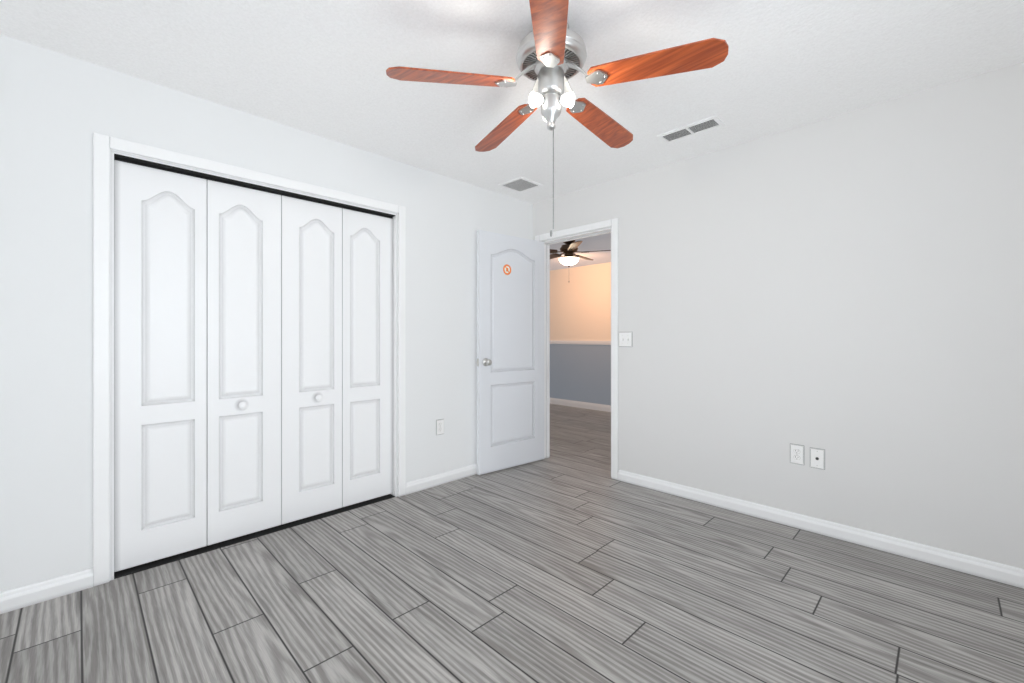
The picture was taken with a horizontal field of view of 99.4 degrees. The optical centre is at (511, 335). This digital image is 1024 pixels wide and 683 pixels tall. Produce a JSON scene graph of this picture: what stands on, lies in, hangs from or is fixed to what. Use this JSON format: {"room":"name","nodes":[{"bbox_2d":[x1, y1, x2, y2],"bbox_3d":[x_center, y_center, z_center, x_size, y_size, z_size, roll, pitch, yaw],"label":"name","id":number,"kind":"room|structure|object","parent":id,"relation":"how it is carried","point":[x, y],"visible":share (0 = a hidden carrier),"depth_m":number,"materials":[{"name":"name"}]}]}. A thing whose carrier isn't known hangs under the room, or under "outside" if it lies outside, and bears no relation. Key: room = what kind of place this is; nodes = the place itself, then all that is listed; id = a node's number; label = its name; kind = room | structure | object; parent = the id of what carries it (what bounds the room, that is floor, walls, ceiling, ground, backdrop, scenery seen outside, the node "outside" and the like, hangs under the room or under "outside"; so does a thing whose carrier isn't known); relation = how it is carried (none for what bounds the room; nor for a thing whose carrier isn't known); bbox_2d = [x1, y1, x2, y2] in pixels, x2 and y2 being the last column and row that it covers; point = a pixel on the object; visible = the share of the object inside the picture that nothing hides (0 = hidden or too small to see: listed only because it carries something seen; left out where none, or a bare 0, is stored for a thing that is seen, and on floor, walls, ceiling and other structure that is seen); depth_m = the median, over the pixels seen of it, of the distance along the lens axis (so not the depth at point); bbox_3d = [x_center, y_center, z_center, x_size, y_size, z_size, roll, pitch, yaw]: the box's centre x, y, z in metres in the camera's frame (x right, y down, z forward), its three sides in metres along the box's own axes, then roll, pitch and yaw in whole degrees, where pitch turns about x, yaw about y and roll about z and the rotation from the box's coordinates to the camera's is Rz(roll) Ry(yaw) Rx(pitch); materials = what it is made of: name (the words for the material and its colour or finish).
{"room":"empty bedroom","nodes":[
{"label":"empty bedroom","id":0,"kind":"room"},
{"bbox_2d":[0,34,532,592],"bbox_3d":[-1.153,-0.053,2.917,0.115,2.440,3.715,0,0,45],"label":"wall","id":1,"kind":"structure","parent":0,"point":[52,103],"depth_m":2.01,"materials":[{"name":"grey paint"}]},
{"bbox_2d":[0,404,1023,682],"bbox_3d":[-0.083,1.217,3.824,6.915,0.100,6.510,0,0,45],"label":"floor","id":2,"kind":"structure","parent":0,"point":[556,568],"depth_m":1.92,"materials":[{"name":"laminate"}]},
{"bbox_2d":[114,494,394,578],"bbox_3d":[-1.415,1.165,2.652,0.104,0.003,1.506,0,0,45],"label":"sill","id":3,"kind":"structure","parent":2,"relation":"on","point":[135,569],"depth_m":2.48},
{"bbox_2d":[0,0,1023,203],"bbox_3d":[0.131,-1.323,1.715,3.630,0.100,3.830,0,0,45],"label":"ceiling","id":4,"kind":"structure","parent":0,"point":[317,67],"depth_m":2.01,"materials":[{"name":"grey paint"}]},
{"bbox_2d":[498,177,542,192],"bbox_3d":[0.071,-1.269,3.656,0.270,0.008,0.270,0,0,45],"label":"ceiling vent","id":5,"kind":"object","parent":4,"relation":"in","point":[520,184],"visible":1,"depth_m":3.65,"materials":[{"name":"white metal"}]},
{"bbox_2d":[386,0,728,236],"bbox_3d":[0.189,-0.843,1.843,1.262,0.861,1.226,0,0,45],"label":"ceiling fan","id":6,"kind":"object","parent":4,"relation":"attached to","point":[553,53],"visible":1,"depth_m":1.72,"materials":[{"name":"brown wood"}]},
{"bbox_2d":[657,115,724,143],"bbox_3d":[1.100,-1.269,2.682,0.360,0.008,0.150,0,0,45],"label":"ceiling vent","id":7,"kind":"object","parent":4,"relation":"in","point":[713,122],"visible":1,"depth_m":2.67,"materials":[{"name":"white metal"}]},
{"bbox_2d":[550,262,610,404],"bbox_3d":[0.750,0.017,5.658,5.330,2.300,2.738,0,0,45],"label":"wall","id":8,"kind":"structure","parent":0,"point":[580,297],"depth_m":7.07,"materials":[{"name":"paint"}]},
{"bbox_2d":[550,398,610,411],"bbox_3d":[1.631,1.117,6.539,5.100,0.100,0.016,0,0,45],"label":"baseboard","id":9,"kind":"structure","parent":8,"relation":"attached to","point":[586,405],"depth_m":7.03,"materials":[{"name":"grey wood"}]},
{"bbox_2d":[550,340,610,344],"bbox_3d":[1.628,0.107,6.535,5.100,0.060,0.026,0,0,45],"label":"chair rail","id":10,"kind":"object","parent":8,"relation":"attached to","point":[551,341],"depth_m":6.99,"materials":[{"name":"grey wood"}]},
{"bbox_2d":[550,233,610,270],"bbox_3d":[0.771,-1.183,5.678,5.330,0.100,2.680,0,0,45],"label":"ceiling","id":11,"kind":"structure","parent":0,"point":[597,243],"depth_m":5.89,"materials":[{"name":"white paint"}]},
{"bbox_2d":[550,240,610,266],"bbox_3d":[0.668,-0.880,5.156,1.136,0.505,1.141,0,0,45],"label":"ceiling fan","id":12,"kind":"object","parent":11,"relation":"hanging from","point":[569,258],"visible":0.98,"depth_m":5.06,"materials":[{"name":"brown metal"}]},
{"bbox_2d":[533,62,1023,568],"bbox_3d":[1.444,-0.053,3.028,3.630,2.440,0.115,0,0,45],"label":"wall","id":13,"kind":"structure","parent":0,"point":[850,286],"depth_m":2.48,"materials":[{"name":"white paint"}]},
{"bbox_2d":[535,218,617,479],"bbox_3d":[0.583,0.105,3.876,0.897,2.124,0.133,0,0,45],"label":"door frame","id":14,"kind":"structure","parent":13,"relation":"attached to","point":[612,222],"depth_m":3.67,"materials":[{"name":"white wood"}]},
{"bbox_2d":[477,230,543,474],"bbox_3d":[0.013,0.137,3.845,0.765,2.037,0.135,0,0,-40],"label":"entry door","id":15,"kind":"structure","parent":14,"relation":"attached to","point":[510,269],"depth_m":3.81,"materials":[{"name":"white wood"}]},
{"bbox_2d":[619,332,631,346],"bbox_3d":[0.905,0.027,3.473,0.121,0.121,0.018,0,0,45],"label":"light switch","id":16,"kind":"object","parent":13,"relation":"attached to","point":[625,338],"visible":1,"depth_m":3.47,"materials":[{"name":"grey plastic"}]},
{"bbox_2d":[810,447,824,469],"bbox_3d":[1.808,0.727,2.572,0.075,0.120,0.016,0,0,45],"label":"outlet","id":17,"kind":"object","parent":13,"relation":"attached to","point":[817,456],"visible":1,"depth_m":2.57,"materials":[{"name":"white plastic"}]},
{"bbox_2d":[618,469,1023,588],"bbox_3d":[1.730,1.125,2.650,2.460,0.085,0.016,0,0,45],"label":"baseboard","id":18,"kind":"structure","parent":13,"relation":"attached to","point":[1006,574],"depth_m":2.47,"materials":[{"name":"white wood"}]},
{"bbox_2d":[790,443,803,464],"bbox_3d":[1.737,0.722,2.647,0.075,0.120,0.010,0,0,45],"label":"outlet","id":19,"kind":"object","parent":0,"point":[796,451],"depth_m":2.65,"materials":[{"name":"white plastic"}]},
{"bbox_3d":[-1.694,-0.078,2.931,0.670,2.490,2.130,0,0,45],"label":"wall","id":20,"kind":"structure","parent":0,"visible":0},
{"bbox_2d":[0,568,92,613],"bbox_3d":[-2.146,1.125,1.831,0.016,0.085,0.545,0,0,45],"label":"baseboard","id":21,"kind":"structure","parent":20,"relation":"attached to","point":[17,598],"depth_m":1.91,"materials":[{"name":"white wood"}]},
{"bbox_2d":[114,160,206,571],"bbox_3d":[-1.811,0.146,2.251,0.372,2.002,0.032,0,0,-45],"label":"bifold door","id":22,"kind":"structure","parent":20,"relation":"in","point":[160,216],"depth_m":2.23,"materials":[{"name":"white wood"}]},
{"bbox_2d":[207,180,280,545],"bbox_3d":[-1.530,0.146,2.501,0.372,2.002,0.076,0,0,-45],"label":"bifold door","id":23,"kind":"structure","parent":20,"relation":"in","point":[244,224],"depth_m":2.50,"materials":[{"name":"white wood"}]},
{"bbox_2d":[93,133,405,585],"bbox_3d":[-1.416,0.140,2.653,1.530,2.055,0.115,0,0,-45],"label":"door frame","id":24,"kind":"structure","parent":20,"relation":"attached to","point":[394,493],"depth_m":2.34,"materials":[{"name":"white wood"}]},
{"bbox_2d":[114,154,394,218],"bbox_3d":[-1.413,-0.864,2.651,0.101,0.024,1.504,0,0,45],"label":"closet track","id":25,"kind":"object","parent":24,"relation":"attached to","point":[117,157],"depth_m":2.48,"materials":[{"name":"black metal"}]},
{"bbox_2d":[281,196,341,523],"bbox_3d":[-1.264,0.146,2.767,0.372,2.002,0.076,0,0,-45],"label":"bifold door","id":26,"kind":"structure","parent":20,"relation":"in","point":[311,232],"depth_m":2.76,"materials":[{"name":"white wood"}]},
{"bbox_2d":[342,208,392,506],"bbox_3d":[-1.013,0.146,3.048,0.372,2.002,0.032,0,0,-45],"label":"bifold door","id":27,"kind":"structure","parent":20,"relation":"in","point":[367,239],"depth_m":3.03,"materials":[{"name":"white wood"}]},
{"bbox_2d":[436,419,443,434],"bbox_3d":[-0.564,0.717,3.417,0.010,0.120,0.075,0,0,45],"label":"outlet","id":28,"kind":"object","parent":20,"relation":"attached to","point":[439,423],"visible":1,"depth_m":3.41,"materials":[{"name":"grey plastic"}]},
{"bbox_2d":[406,463,476,494],"bbox_3d":[-0.290,1.125,3.687,0.016,0.085,1.405,0,0,45],"label":"baseboard","id":29,"kind":"structure","parent":20,"relation":"attached to","point":[417,485],"depth_m":3.40,"materials":[{"name":"white wood"}]}
]}

